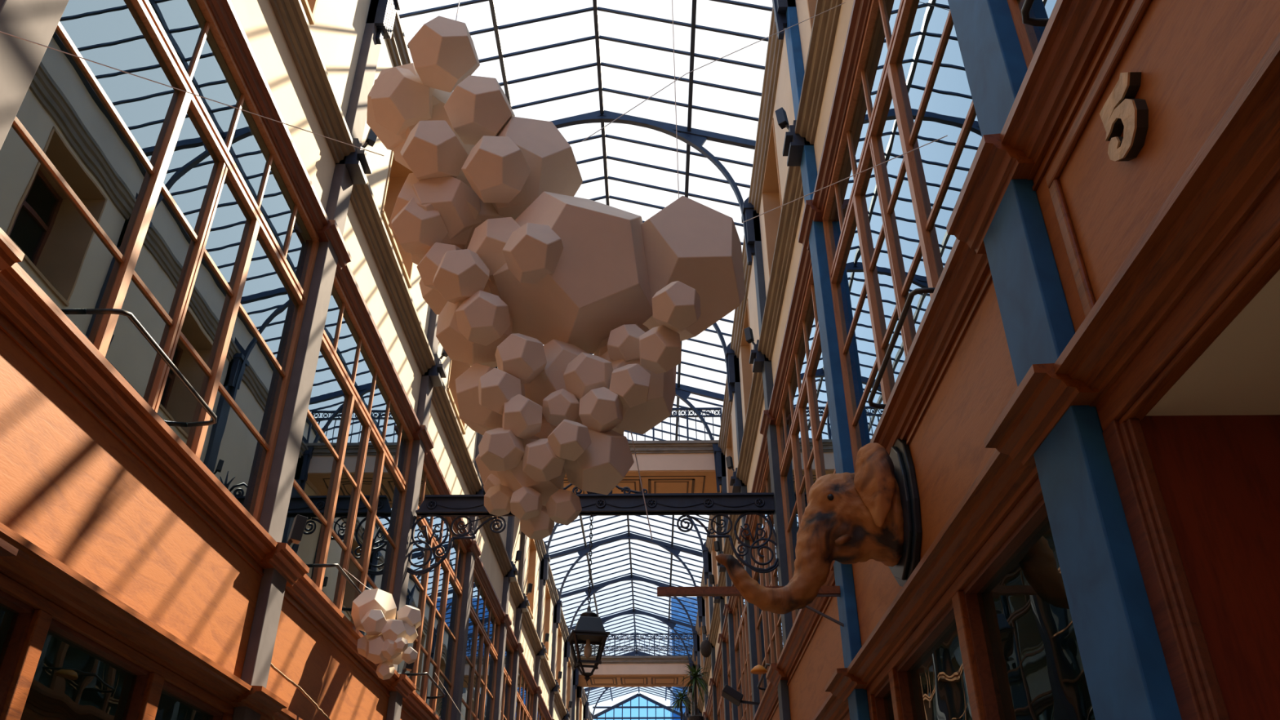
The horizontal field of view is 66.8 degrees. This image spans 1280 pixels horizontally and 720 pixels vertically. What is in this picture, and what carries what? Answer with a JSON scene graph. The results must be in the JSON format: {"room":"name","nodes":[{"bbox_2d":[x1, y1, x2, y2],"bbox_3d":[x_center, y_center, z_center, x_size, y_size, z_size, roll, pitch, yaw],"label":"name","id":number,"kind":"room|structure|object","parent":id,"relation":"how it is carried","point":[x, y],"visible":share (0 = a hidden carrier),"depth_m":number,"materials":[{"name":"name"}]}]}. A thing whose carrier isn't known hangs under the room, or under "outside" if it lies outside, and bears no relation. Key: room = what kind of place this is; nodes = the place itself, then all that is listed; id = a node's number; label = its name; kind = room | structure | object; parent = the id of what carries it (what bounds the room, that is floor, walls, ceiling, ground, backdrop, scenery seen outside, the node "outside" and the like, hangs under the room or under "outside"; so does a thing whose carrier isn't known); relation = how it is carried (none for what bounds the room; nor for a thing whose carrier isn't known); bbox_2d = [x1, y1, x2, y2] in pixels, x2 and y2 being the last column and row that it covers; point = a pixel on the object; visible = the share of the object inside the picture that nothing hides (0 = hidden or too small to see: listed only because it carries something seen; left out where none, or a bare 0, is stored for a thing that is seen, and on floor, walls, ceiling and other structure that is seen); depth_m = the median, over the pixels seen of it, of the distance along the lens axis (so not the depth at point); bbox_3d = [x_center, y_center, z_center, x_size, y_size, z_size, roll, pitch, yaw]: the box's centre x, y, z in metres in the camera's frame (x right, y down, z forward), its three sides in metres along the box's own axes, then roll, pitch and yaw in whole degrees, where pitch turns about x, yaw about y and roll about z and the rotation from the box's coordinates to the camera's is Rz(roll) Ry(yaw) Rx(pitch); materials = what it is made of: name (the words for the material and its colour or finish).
{"room":"covered shopping arcade","nodes":[
{"label":"covered shopping arcade","id":0,"kind":"room"},
{"bbox_2d":[0,0,591,719],"bbox_3d":[-3.863,5.552,16.669,3.395,11.020,58.350,0,-31,1],"label":"wall","id":1,"kind":"structure","parent":0,"point":[111,515],"depth_m":7.49,"materials":[{"name":"brown wood"}]},
{"bbox_2d":[0,537,18,555],"bbox_3d":[-2.337,0.684,3.448,0.160,0.076,0.140,0,-31,1],"label":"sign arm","id":2,"kind":"object","parent":1,"relation":"attached to","point":[6,548],"visible":1,"depth_m":3.48,"materials":[{"name":"brown wood"}]},
{"bbox_2d":[0,572,234,719],"bbox_3d":[-2.570,2.314,3.936,0.095,2.435,3.340,0,-31,1],"label":"window","id":3,"kind":"structure","parent":1,"relation":"in","point":[34,615],"depth_m":4.32,"materials":[{"name":"brown wood"}]},
{"bbox_2d":[12,0,319,523],"bbox_3d":[-2.570,-0.715,5.781,0.184,2.630,3.350,0,-31,1],"label":"window","id":4,"kind":"structure","parent":1,"relation":"in","point":[226,166],"depth_m":5.80,"materials":[{"name":"brown wood"}]},
{"bbox_2d":[0,31,383,155],"bbox_3d":[-1.912,-1.096,3.826,0.004,0.654,2.057,-25,-39,35],"label":"wire","id":5,"kind":"object","parent":1,"relation":"attached to","point":[0,31],"visible":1,"depth_m":3.89,"materials":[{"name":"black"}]},
{"bbox_2d":[286,514,307,546],"bbox_3d":[-2.387,1.196,6.732,0.109,0.238,0.078,19,-36,-28],"label":"spot lamp","id":6,"kind":"object","parent":1,"relation":"on","point":[299,523],"visible":0.96,"depth_m":6.71,"materials":[{"name":"black metal"}]},
{"bbox_2d":[301,0,318,24],"bbox_3d":[-2.921,-3.701,7.617,0.630,1.640,1.280,0,-31,1],"label":"window","id":7,"kind":"structure","parent":1,"relation":"in","point":[309,6],"depth_m":7.70,"materials":[{"name":"brown wood"}]},
{"bbox_2d":[293,274,413,630],"bbox_3d":[-2.521,1.155,8.863,0.184,2.630,3.320,0,-31,1],"label":"window","id":8,"kind":"structure","parent":1,"relation":"in","point":[354,399],"depth_m":8.91,"materials":[{"name":"brown wood"}]},
{"bbox_2d":[381,150,413,288],"bbox_3d":[-2.872,-1.830,10.698,0.630,1.640,1.280,0,-31,1],"label":"window","id":9,"kind":"structure","parent":1,"relation":"in","point":[397,174],"depth_m":11.27,"materials":[{"name":"brown wood"}]},
{"bbox_2d":[400,662,413,674],"bbox_3d":[-2.338,3.059,9.800,0.109,0.238,0.078,19,-36,-28],"label":"spot lamp","id":10,"kind":"object","parent":1,"relation":"on","point":[408,667],"visible":0.45,"depth_m":9.76,"materials":[{"name":"black metal"}]},
{"bbox_2d":[396,460,466,719],"bbox_3d":[-2.471,3.021,11.935,0.184,2.630,3.330,0,-31,1],"label":"window","id":11,"kind":"structure","parent":1,"relation":"in","point":[437,593],"depth_m":12.11,"materials":[{"name":"brown wood"}]},
{"bbox_2d":[446,359,471,434],"bbox_3d":[-2.822,0.036,13.771,0.630,1.640,1.280,0,-31,1],"label":"window","id":12,"kind":"structure","parent":1,"relation":"in","point":[456,368],"depth_m":14.26,"materials":[{"name":"brown wood"}]},
{"bbox_2d":[460,567,500,719],"bbox_3d":[-2.490,4.890,15.013,0.048,2.630,3.330,0,-31,1],"label":"window","id":13,"kind":"structure","parent":1,"relation":"in","point":[478,695],"depth_m":15.23,"materials":[{"name":"brown wood"}]},
{"bbox_2d":[500,635,514,719],"bbox_3d":[-2.463,6.309,17.351,0.068,2.630,1.600,0,-31,1],"label":"window","id":14,"kind":"structure","parent":1,"relation":"in","point":[508,657],"depth_m":18.03,"materials":[{"name":"brown wood"}]},
{"bbox_2d":[515,662,533,719],"bbox_3d":[-2.415,7.729,19.688,0.048,2.630,3.330,0,-31,1],"label":"window","id":15,"kind":"structure","parent":1,"relation":"in","point":[525,693],"depth_m":20.24,"materials":[{"name":"brown wood"}]},
{"bbox_2d":[525,538,536,618],"bbox_3d":[-2.698,4.743,21.523,0.630,1.640,1.280,0,-31,1],"label":"window","id":16,"kind":"structure","parent":1,"relation":"in","point":[532,548],"depth_m":22.10,"materials":[{"name":"brown wood"}]},
{"bbox_2d":[537,702,546,719],"bbox_3d":[-2.366,9.597,22.765,0.048,2.630,3.330,0,-31,1],"label":"window","id":17,"kind":"structure","parent":1,"relation":"in","point":[540,716],"depth_m":23.20,"materials":[{"name":"brown wood"}]},
{"bbox_2d":[542,582,551,660],"bbox_3d":[-2.649,6.611,24.600,0.630,1.640,1.280,0,-31,1],"label":"window","id":18,"kind":"structure","parent":1,"relation":"in","point":[548,597],"depth_m":25.16,"materials":[{"name":"brown wood"}]},
{"bbox_2d":[555,623,562,692],"bbox_3d":[-2.600,8.479,27.677,0.630,1.640,1.280,0,-31,1],"label":"window","id":19,"kind":"structure","parent":1,"relation":"in","point":[559,633],"depth_m":28.23,"materials":[{"name":"brown wood"}]},
{"bbox_2d":[565,659,571,718],"bbox_3d":[-2.551,10.348,30.754,0.630,1.640,1.280,0,-31,1],"label":"window","id":20,"kind":"structure","parent":1,"relation":"in","point":[569,665],"depth_m":31.28,"materials":[{"name":"brown wood"}]},
{"bbox_2d":[576,655,693,687],"bbox_3d":[-0.175,10.787,33.596,4.070,0.607,1.880,0,-31,1],"label":"footbridge","id":21,"kind":"object","parent":1,"relation":"attached to","point":[649,670],"visible":0.84,"depth_m":32.93,"materials":[{"name":"paint"}]},
{"bbox_2d":[574,633,693,656],"bbox_3d":[-0.187,9.803,33.282,4.105,0.850,0.040,0,-31,1],"label":"railing","id":22,"kind":"object","parent":21,"relation":"on","point":[673,648],"visible":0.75,"depth_m":33.28,"materials":[{"name":"metal"}]},
{"bbox_2d":[563,440,721,493],"bbox_3d":[-0.398,2.328,19.665,4.070,0.607,1.880,0,-31,1],"label":"footbridge","id":23,"kind":"object","parent":1,"relation":"attached to","point":[668,466],"visible":0.29,"depth_m":18.99,"materials":[{"name":"paint"}]},
{"bbox_2d":[627,407,721,440],"bbox_3d":[-0.410,1.344,19.350,4.105,0.850,0.040,0,-31,1],"label":"railing","id":24,"kind":"object","parent":23,"relation":"on","point":[687,409],"visible":0.24,"depth_m":19.44,"materials":[{"name":"metal"}]},
{"bbox_2d":[399,0,772,705],"bbox_3d":[-0.439,0.466,19.614,4.820,0.794,58.000,0,-31,1],"label":"ceiling","id":25,"kind":"structure","parent":0,"point":[595,8],"depth_m":14.44,"materials":[{"name":"clear glass"}]},
{"bbox_2d":[549,533,702,628],"bbox_3d":[-0.312,6.081,26.967,4.708,2.699,0.075,0,-31,1],"label":"roof truss","id":26,"kind":"object","parent":25,"relation":"attached to","point":[675,550],"visible":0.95,"depth_m":27.38,"materials":[{"name":"metal"}]},
{"bbox_2d":[543,515,708,586],"bbox_3d":[-0.361,4.213,23.890,4.708,2.699,0.075,0,-31,1],"label":"roof truss","id":27,"kind":"object","parent":25,"relation":"attached to","point":[547,546],"visible":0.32,"depth_m":23.69,"materials":[{"name":"metal"}]},
{"bbox_2d":[560,574,697,662],"bbox_3d":[-0.263,7.949,30.044,4.708,2.699,0.075,0,-31,1],"label":"roof truss","id":28,"kind":"object","parent":25,"relation":"attached to","point":[596,588],"visible":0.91,"depth_m":30.48,"materials":[{"name":"metal"}]},
{"bbox_2d":[583,686,688,719],"bbox_3d":[-0.089,14.540,40.898,4.708,2.699,0.075,0,-31,1],"label":"roof truss","id":29,"kind":"object","parent":25,"relation":"attached to","point":[668,687],"visible":0.29,"depth_m":41.13,"materials":[{"name":"metal"}]},
{"bbox_2d":[584,650,688,719],"bbox_3d":[-0.138,12.672,37.822,4.708,2.699,0.075,0,-31,1],"label":"roof truss","id":30,"kind":"object","parent":25,"relation":"attached to","point":[632,653],"visible":0.28,"depth_m":38.39,"materials":[{"name":"metal"}]},
{"bbox_2d":[671,0,679,198],"bbox_3d":[0.172,-3.616,6.434,0.004,6.940,0.156,3,-31,-6],"label":"wire","id":31,"kind":"object","parent":25,"relation":"hanging from","point":[672,0],"visible":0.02,"depth_m":4.97,"materials":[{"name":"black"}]},
{"bbox_2d":[712,322,734,401],"bbox_3d":[-0.485,-0.494,16.138,4.708,2.699,0.075,0,-31,1],"label":"roof truss","id":32,"kind":"object","parent":25,"relation":"attached to","point":[731,386],"visible":0.07,"depth_m":15.83,"materials":[{"name":"metal"}]},
{"bbox_2d":[567,606,609,680],"bbox_3d":[-0.527,2.881,9.878,0.382,0.750,0.382,6,-32,-10],"label":"hanging lantern","id":33,"kind":"object","parent":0,"point":[589,629],"visible":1,"depth_m":9.83,"materials":[{"name":"black metal"}]},
{"bbox_2d":[688,715,703,719],"bbox_3d":[1.216,7.849,20.955,0.340,0.330,0.323,0,-31,1],"label":"pot","id":34,"kind":"object","parent":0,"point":[693,717],"depth_m":20.89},
{"bbox_2d":[684,0,1279,719],"bbox_3d":[3.051,5.428,16.633,3.395,11.180,58.350,0,-31,1],"label":"wall","id":35,"kind":"structure","parent":0,"point":[1147,226],"depth_m":3.99,"materials":[{"name":"brown wood"}]},
{"bbox_2d":[664,688,693,719],"bbox_3d":[1.266,10.811,29.702,0.979,1.448,1.129,-14,-34,21],"label":"potted palm","id":36,"kind":"object","parent":35,"relation":"on","point":[680,700],"visible":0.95,"depth_m":29.86,"materials":[{"name":"green plant"}]},
{"bbox_2d":[679,663,710,719],"bbox_3d":[1.191,7.399,21.292,0.834,1.450,1.122,-8,-32,13],"label":"potted palm","id":37,"kind":"object","parent":35,"relation":"on","point":[695,674],"visible":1,"depth_m":21.39,"materials":[{"name":"green plant"}]},
{"bbox_2d":[699,622,703,672],"bbox_3d":[2.087,8.580,28.161,0.630,1.640,1.280,0,-31,1],"label":"window","id":38,"kind":"structure","parent":35,"relation":"in","point":[700,633],"depth_m":28.71,"materials":[{"name":"brown wood"}]},
{"bbox_2d":[700,639,711,657],"bbox_3d":[1.473,6.441,21.689,0.260,0.400,0.260,0,-31,1],"label":"wicker basket","id":39,"kind":"object","parent":35,"relation":"hanging from","point":[705,646],"visible":1,"depth_m":21.60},
{"bbox_2d":[705,581,709,636],"bbox_3d":[2.038,6.712,25.084,0.630,1.640,1.280,0,-31,1],"label":"window","id":40,"kind":"structure","parent":35,"relation":"in","point":[706,597],"depth_m":25.70,"materials":[{"name":"brown wood"}]},
{"bbox_2d":[582,2,845,142],"bbox_3d":[0.498,-1.629,5.314,1.649,1.703,0.019,11,-33,-17],"label":"wire","id":41,"kind":"object","parent":35,"relation":"attached to","point":[844,2],"visible":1,"depth_m":5.20,"materials":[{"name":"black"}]},
{"bbox_2d":[711,528,717,599],"bbox_3d":[1.988,4.843,22.007,0.630,1.640,1.280,0,-31,1],"label":"window","id":42,"kind":"structure","parent":35,"relation":"in","point":[713,552],"depth_m":22.69,"materials":[{"name":"brown wood"}]},
{"bbox_2d":[715,658,724,719],"bbox_3d":[1.706,7.588,19.707,0.048,2.700,3.330,0,-31,1],"label":"window","id":43,"kind":"structure","parent":35,"relation":"in","point":[719,685],"depth_m":20.69,"materials":[{"name":"brown wood"}]},
{"bbox_2d":[725,632,732,719],"bbox_3d":[1.679,6.169,17.369,0.068,2.700,1.600,0,-31,1],"label":"window","id":44,"kind":"structure","parent":35,"relation":"in","point":[727,639],"depth_m":18.32,"materials":[{"name":"brown wood"}]},
{"bbox_2d":[726,414,734,493],"bbox_3d":[1.913,2.005,17.332,0.630,1.640,1.280,0,-31,1],"label":"window","id":45,"kind":"structure","parent":35,"relation":"in","point":[730,452],"depth_m":17.96,"materials":[{"name":"brown wood"}]},
{"bbox_2d":[720,684,759,706],"bbox_3d":[1.293,4.308,12.457,0.485,0.233,0.300,0,-31,1],"label":"floodlight","id":46,"kind":"object","parent":35,"relation":"attached to","point":[729,693],"visible":0.96,"depth_m":12.36,"materials":[{"name":"black metal"}]},
{"bbox_2d":[732,564,753,719],"bbox_3d":[1.631,4.750,15.032,0.048,2.700,3.330,0,-31,1],"label":"window","id":47,"kind":"structure","parent":35,"relation":"in","point":[740,620],"depth_m":15.51,"materials":[{"name":"brown wood"}]},
{"bbox_2d":[740,298,753,418],"bbox_3d":[1.864,0.136,14.255,0.630,1.640,1.280,0,-31,1],"label":"window","id":48,"kind":"structure","parent":35,"relation":"in","point":[745,348],"depth_m":14.89,"materials":[{"name":"brown wood"}]},
{"bbox_2d":[749,454,783,702],"bbox_3d":[1.514,2.882,11.956,0.184,2.700,3.330,0,-31,1],"label":"window","id":49,"kind":"structure","parent":35,"relation":"in","point":[768,626],"depth_m":12.21,"materials":[{"name":"brown wood"}]},
{"bbox_2d":[751,664,767,674],"bbox_3d":[1.306,3.391,10.674,0.180,0.080,0.180,0,-31,1],"label":"lamp","id":50,"kind":"object","parent":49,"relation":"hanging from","point":[757,669],"visible":1,"depth_m":10.62,"materials":[{"name":"orange"}]},
{"bbox_2d":[761,117,782,279],"bbox_3d":[1.815,-1.729,11.182,0.630,1.640,1.280,0,-31,1],"label":"window","id":51,"kind":"structure","parent":35,"relation":"in","point":[771,193],"depth_m":11.83,"materials":[{"name":"brown wood"}]},
{"bbox_2d":[775,265,835,624],"bbox_3d":[1.533,1.016,8.883,0.048,2.700,3.320,0,-31,1],"label":"window","id":52,"kind":"structure","parent":35,"relation":"in","point":[802,424],"depth_m":9.17,"materials":[{"name":"brown wood"}]},
{"bbox_2d":[806,0,817,31],"bbox_3d":[1.766,-3.600,8.101,0.630,1.640,1.280,0,-31,1],"label":"window","id":53,"kind":"structure","parent":35,"relation":"in","point":[811,4],"depth_m":8.50,"materials":[{"name":"brown wood"}]},
{"bbox_2d":[715,438,921,613],"bbox_3d":[0.885,0.878,5.069,0.996,0.897,0.680,0,-31,1],"label":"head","id":54,"kind":"object","parent":35,"relation":"attached to","point":[871,512],"visible":1,"depth_m":4.92},
{"bbox_2d":[742,135,947,222],"bbox_3d":[0.922,-0.820,4.432,0.966,0.204,0.004,-12,-33,19],"label":"wire","id":55,"kind":"object","parent":35,"relation":"attached to","point":[945,135],"visible":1,"depth_m":4.43,"materials":[{"name":"white"}]},
{"bbox_2d":[822,0,975,471],"bbox_3d":[1.416,-0.854,5.802,0.184,2.700,3.350,0,-31,1],"label":"window","id":56,"kind":"structure","parent":35,"relation":"in","point":[861,218],"depth_m":6.14,"materials":[{"name":"brown wood"}]},
{"bbox_2d":[866,477,1048,719],"bbox_3d":[1.424,2.244,3.915,0.095,2.525,3.340,0,-31,1],"label":"window","id":57,"kind":"structure","parent":35,"relation":"in","point":[962,604],"depth_m":4.08,"materials":[{"name":"brown wood"}]},
{"bbox_2d":[1007,0,1048,68],"bbox_3d":[1.366,-2.733,2.708,0.184,2.700,3.350,0,-31,1],"label":"window","id":58,"kind":"structure","parent":35,"relation":"in","point":[1023,35],"depth_m":3.67,"materials":[{"name":"brown wood"}]},
{"bbox_2d":[1045,0,1151,316],"bbox_3d":[1.320,-1.106,1.727,0.020,0.660,3.040,0,-31,1],"label":"trim","id":59,"kind":"structure","parent":35,"relation":"attached to","point":[1139,8],"depth_m":2.93,"materials":[{"name":"brown wood"}]},
{"bbox_2d":[1099,71,1148,161],"bbox_3d":[1.326,-0.658,2.650,0.036,0.206,0.200,0,-31,1],"label":"sign","id":60,"kind":"object","parent":35,"relation":"attached to","point":[1121,111],"visible":1,"depth_m":2.62,"materials":[{"name":"brown"}]},
{"bbox_2d":[1095,177,1279,719],"bbox_3d":[2.898,-0.300,-0.695,3.185,2.985,6.580,0,-31,1],"label":"wall","id":61,"kind":"structure","parent":0,"point":[1190,426],"depth_m":2.54,"materials":[{"name":"red wood"}]},
{"bbox_3d":[0.499,10.252,13.657,12.310,0.150,58.000,0,-31,1],"label":"floor","id":62,"kind":"structure","parent":0,"visible":0},
{"bbox_2d":[0,0,68,150],"bbox_3d":[-2.541,-1.371,4.056,0.230,9.760,0.300,0,-31,1],"label":"post","id":63,"kind":"object","parent":62,"relation":"on","point":[37,21],"visible":1,"depth_m":4.03,"materials":[{"name":"paint"}]},
{"bbox_2d":[232,0,400,719],"bbox_3d":[-2.492,0.507,7.150,0.230,9.760,0.300,0,-31,1],"label":"post","id":64,"kind":"object","parent":62,"relation":"on","point":[350,171],"visible":0.74,"depth_m":7.38,"materials":[{"name":"metal"}]},
{"bbox_2d":[270,662,329,719],"bbox_3d":[-2.283,2.489,6.756,0.085,0.578,1.269,-13,-34,20],"label":"rope","id":65,"kind":"object","parent":64,"relation":"attached to","point":[275,668],"visible":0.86,"depth_m":6.75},
{"bbox_2d":[362,128,377,147],"bbox_3d":[-2.391,-1.977,8.635,0.109,0.238,0.078,19,-36,-28],"label":"spot lamp","id":66,"kind":"object","parent":64,"relation":"attached to","point":[371,137],"visible":0.66,"depth_m":8.60,"materials":[{"name":"black metal"}]},
{"bbox_2d":[386,308,446,719],"bbox_3d":[-2.443,2.370,10.218,0.230,9.760,0.300,0,-31,1],"label":"post","id":67,"kind":"object","parent":62,"relation":"on","point":[432,378],"visible":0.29,"depth_m":10.72,"materials":[{"name":"metal"}]},
{"bbox_2d":[407,483,778,575],"bbox_3d":[-0.528,1.742,10.592,4.074,1.222,0.140,0,-31,1],"label":"beam","id":68,"kind":"structure","parent":67,"relation":"attached to","point":[759,504],"depth_m":10.62,"materials":[{"name":"metal"}]},
{"bbox_2d":[587,511,593,608],"bbox_3d":[-0.528,2.130,10.334,0.031,1.119,0.031,-27,-40,37],"label":"chain","id":69,"kind":"object","parent":68,"relation":"hanging from","point":[591,516],"visible":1,"depth_m":10.32,"materials":[{"name":"black metal"}]},
{"bbox_2d":[450,366,497,719],"bbox_3d":[-2.393,4.239,13.295,0.230,9.760,0.300,0,-31,1],"label":"post","id":70,"kind":"object","parent":62,"relation":"on","point":[469,563],"visible":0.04,"depth_m":13.57,"materials":[{"name":"metal"}]},
{"bbox_2d":[493,515,518,719],"bbox_3d":[-2.344,6.107,16.372,0.230,9.760,0.300,0,-31,1],"label":"post","id":71,"kind":"object","parent":62,"relation":"on","point":[510,576],"visible":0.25,"depth_m":17.19,"materials":[{"name":"metal"}]},
{"bbox_2d":[514,550,521,563],"bbox_3d":[-2.244,3.623,17.857,0.109,0.238,0.078,19,-36,-28],"label":"spot lamp","id":72,"kind":"object","parent":71,"relation":"attached to","point":[518,553],"visible":1,"depth_m":17.84,"materials":[{"name":"black metal"}]},
{"bbox_2d":[509,532,529,719],"bbox_3d":[-2.319,7.077,17.970,0.230,9.760,0.300,0,-31,1],"label":"post","id":73,"kind":"object","parent":62,"relation":"on","point":[522,607],"visible":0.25,"depth_m":19.03,"materials":[{"name":"metal"}]},
{"bbox_2d":[532,554,550,719],"bbox_3d":[-2.269,8.946,21.047,0.230,9.760,0.300,0,-31,1],"label":"post","id":74,"kind":"object","parent":62,"relation":"on","point":[544,574],"visible":0.86,"depth_m":22.61,"materials":[{"name":"metal"}]},
{"bbox_2d":[549,600,562,719],"bbox_3d":[-2.220,10.814,24.124,0.230,9.760,0.300,0,-31,1],"label":"post","id":75,"kind":"object","parent":62,"relation":"on","point":[557,611],"visible":0.83,"depth_m":25.88,"materials":[{"name":"metal"}]},
{"bbox_2d":[561,636,570,719],"bbox_3d":[-2.171,12.682,27.201,0.230,9.760,0.300,0,-31,1],"label":"post","id":76,"kind":"object","parent":62,"relation":"on","point":[566,646],"visible":0.69,"depth_m":29.07,"materials":[{"name":"metal"}]},
{"bbox_2d":[571,666,578,719],"bbox_3d":[-2.122,14.550,30.278,0.230,9.760,0.300,0,-31,1],"label":"post","id":77,"kind":"object","parent":62,"relation":"on","point":[575,673],"visible":0.79,"depth_m":32.33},
{"bbox_2d":[576,685,582,719],"bbox_3d":[-2.096,15.536,31.901,0.230,9.760,0.300,0,-31,1],"label":"post","id":78,"kind":"object","parent":62,"relation":"on","point":[579,695],"visible":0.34,"depth_m":34.02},
{"bbox_2d":[582,702,589,719],"bbox_3d":[-2.047,17.405,34.978,0.230,9.760,0.300,0,-31,1],"label":"post","id":79,"kind":"object","parent":62,"relation":"on","point":[587,704],"visible":0.96,"depth_m":37.25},
{"bbox_2d":[688,660,694,715],"bbox_3d":[1.758,14.450,30.276,0.230,9.920,0.300,0,-31,1],"label":"post","id":80,"kind":"object","parent":62,"relation":"on","point":[691,662],"visible":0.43,"depth_m":32.66,"materials":[{"name":"stone"}]},
{"bbox_2d":[568,608,694,688],"bbox_3d":[-0.213,9.818,33.121,4.708,2.699,0.075,0,-31,1],"label":"roof truss","id":81,"kind":"object","parent":80,"relation":"attached to","point":[672,623],"visible":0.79,"depth_m":33.57,"materials":[{"name":"metal"}]},
{"bbox_2d":[692,631,702,715],"bbox_3d":[1.708,12.582,27.199,0.230,9.920,0.300,0,-31,1],"label":"post","id":82,"kind":"object","parent":62,"relation":"on","point":[696,637],"visible":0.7,"depth_m":29.37,"materials":[{"name":"metal"}]},
{"bbox_2d":[697,595,708,719],"bbox_3d":[1.659,10.714,24.122,0.230,9.920,0.300,0,-31,1],"label":"post","id":83,"kind":"object","parent":62,"relation":"on","point":[701,602],"visible":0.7,"depth_m":26.24,"materials":[{"name":"metal"}]},
{"bbox_2d":[702,546,717,719],"bbox_3d":[1.610,8.846,21.046,0.230,9.920,0.300,0,-31,1],"label":"post","id":84,"kind":"object","parent":62,"relation":"on","point":[708,560],"visible":0.67,"depth_m":22.70,"materials":[{"name":"stone"}]},
{"bbox_2d":[711,515,729,719],"bbox_3d":[1.561,6.978,17.969,0.230,9.920,0.300,0,-31,1],"label":"post","id":85,"kind":"object","parent":62,"relation":"on","point":[717,599],"visible":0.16,"depth_m":18.74,"materials":[{"name":"stone"}]},
{"bbox_2d":[714,447,737,719],"bbox_3d":[1.535,6.007,16.370,0.230,9.920,0.300,0,-31,1],"label":"post","id":86,"kind":"object","parent":62,"relation":"on","point":[720,458],"visible":0.68,"depth_m":17.42,"materials":[{"name":"stone"}]},
{"bbox_2d":[675,383,724,493],"bbox_3d":[-0.436,1.374,19.215,4.708,2.699,0.075,0,-31,1],"label":"roof truss","id":87,"kind":"object","parent":86,"relation":"attached to","point":[682,392],"visible":0.31,"depth_m":19.53,"materials":[{"name":"metal"}]},
{"bbox_2d":[724,348,759,716],"bbox_3d":[1.486,4.139,13.293,0.230,9.920,0.300,0,-31,1],"label":"post","id":88,"kind":"object","parent":62,"relation":"on","point":[739,486],"visible":0.76,"depth_m":14.52,"materials":[{"name":"stone"}]},
{"bbox_2d":[725,456,734,471],"bbox_3d":[1.378,1.588,14.822,0.109,0.238,0.078,-20,-36,29],"label":"spot lamp","id":89,"kind":"object","parent":88,"relation":"attached to","point":[729,460],"visible":1,"depth_m":14.80,"materials":[{"name":"black metal"}]},
{"bbox_2d":[741,203,792,719],"bbox_3d":[1.437,2.271,10.216,0.230,9.920,0.300,0,-31,1],"label":"post","id":90,"kind":"object","parent":62,"relation":"on","point":[761,363],"visible":0.69,"depth_m":10.94,"materials":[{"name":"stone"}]},
{"bbox_2d":[550,110,755,265],"bbox_3d":[-0.534,-2.362,13.061,4.708,2.699,0.075,0,-31,1],"label":"roof truss","id":91,"kind":"object","parent":90,"relation":"attached to","point":[695,138],"visible":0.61,"depth_m":13.47,"materials":[{"name":"metal"}]},
{"bbox_2d":[743,326,755,344],"bbox_3d":[1.329,-0.280,11.746,0.109,0.238,0.078,-20,-36,29],"label":"spot lamp","id":92,"kind":"object","parent":90,"relation":"attached to","point":[748,331],"visible":0.98,"depth_m":11.73,"materials":[{"name":"black metal"}]},
{"bbox_2d":[773,0,870,719],"bbox_3d":[1.388,0.408,7.148,0.230,9.920,0.300,0,-31,1],"label":"post","id":93,"kind":"object","parent":62,"relation":"on","point":[799,152],"visible":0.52,"depth_m":7.39,"materials":[{"name":"metal"}]},
{"bbox_2d":[375,0,786,44],"bbox_3d":[-0.584,-4.225,9.993,4.708,2.699,0.075,0,-31,1],"label":"roof truss","id":94,"kind":"object","parent":93,"relation":"attached to","point":[780,19],"visible":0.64,"depth_m":9.34,"materials":[{"name":"metal"}]},
{"bbox_2d":[657,586,844,626],"bbox_3d":[0.766,1.684,6.386,1.302,0.388,0.055,0,-31,1],"label":"sign arm","id":95,"kind":"object","parent":93,"relation":"attached to","point":[824,591],"visible":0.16,"depth_m":6.46,"materials":[{"name":"brown wood"}]},
{"bbox_2d":[774,106,789,129],"bbox_3d":[1.280,-2.143,8.677,0.109,0.238,0.078,-20,-36,29],"label":"spot lamp","id":96,"kind":"object","parent":93,"relation":"attached to","point":[781,116],"visible":0.97,"depth_m":8.65,"materials":[{"name":"black metal"}]},
{"bbox_2d":[947,0,1182,719],"bbox_3d":[1.338,-1.471,4.054,0.230,9.920,0.340,0,-31,1],"label":"post","id":97,"kind":"object","parent":62,"relation":"on","point":[1126,673],"visible":0.76,"depth_m":2.92,"materials":[{"name":"metal"}]},
{"label":"outside","id":98,"kind":"structure","parent":0,"visible":0},
{"bbox_2d":[669,596,697,719],"bbox_3d":[6.254,26.350,62.291,8.300,19.600,10.000,0,-31,1],"label":"office building","id":99,"kind":"structure","parent":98,"point":[678,597],"depth_m":62.41,"materials":[{"name":"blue glass"}]},
{"bbox_3d":[-2.302,1.819,8.000,0.154,0.044,0.502,0,-31,1],"label":"wire","id":100,"kind":"object","parent":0,"visible":0},
{"bbox_2d":[351,588,421,679],"bbox_3d":[-2.110,2.272,8.026,0.613,0.727,0.532,0,-31,1],"label":"sculpture","id":101,"kind":"object","parent":100,"relation":"hanging from","point":[385,642],"visible":1,"depth_m":7.89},
{"bbox_3d":[-0.007,22.463,40.269,4.510,6.600,0.150,0,-31,1],"label":"wall","id":102,"kind":"structure","parent":0,"visible":0},
{"bbox_2d":[592,693,685,719],"bbox_3d":[-0.041,17.400,43.139,4.452,5.034,0.120,0,-31,1],"label":"window","id":103,"kind":"structure","parent":102,"relation":"in","point":[617,705],"depth_m":44.06,"materials":[{"name":"glass"}]},
{"bbox_3d":[-0.907,-4.113,6.461,0.034,6.060,0.254,0,-31,1],"label":"wire","id":104,"kind":"object","parent":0,"visible":0},
{"bbox_2d":[366,16,745,540],"bbox_3d":[-0.447,-0.388,4.327,1.855,2.618,1.088,0,-31,1],"label":"sculpture","id":105,"kind":"object","parent":104,"relation":"hanging from","point":[511,264],"visible":1,"depth_m":3.94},
{"bbox_2d":[630,429,653,540],"bbox_3d":[0.004,0.461,3.639,0.084,0.451,0.004,0,-31,1],"label":"wire","id":106,"kind":"object","parent":105,"relation":"hanging from","point":[630,429],"visible":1,"depth_m":3.63,"materials":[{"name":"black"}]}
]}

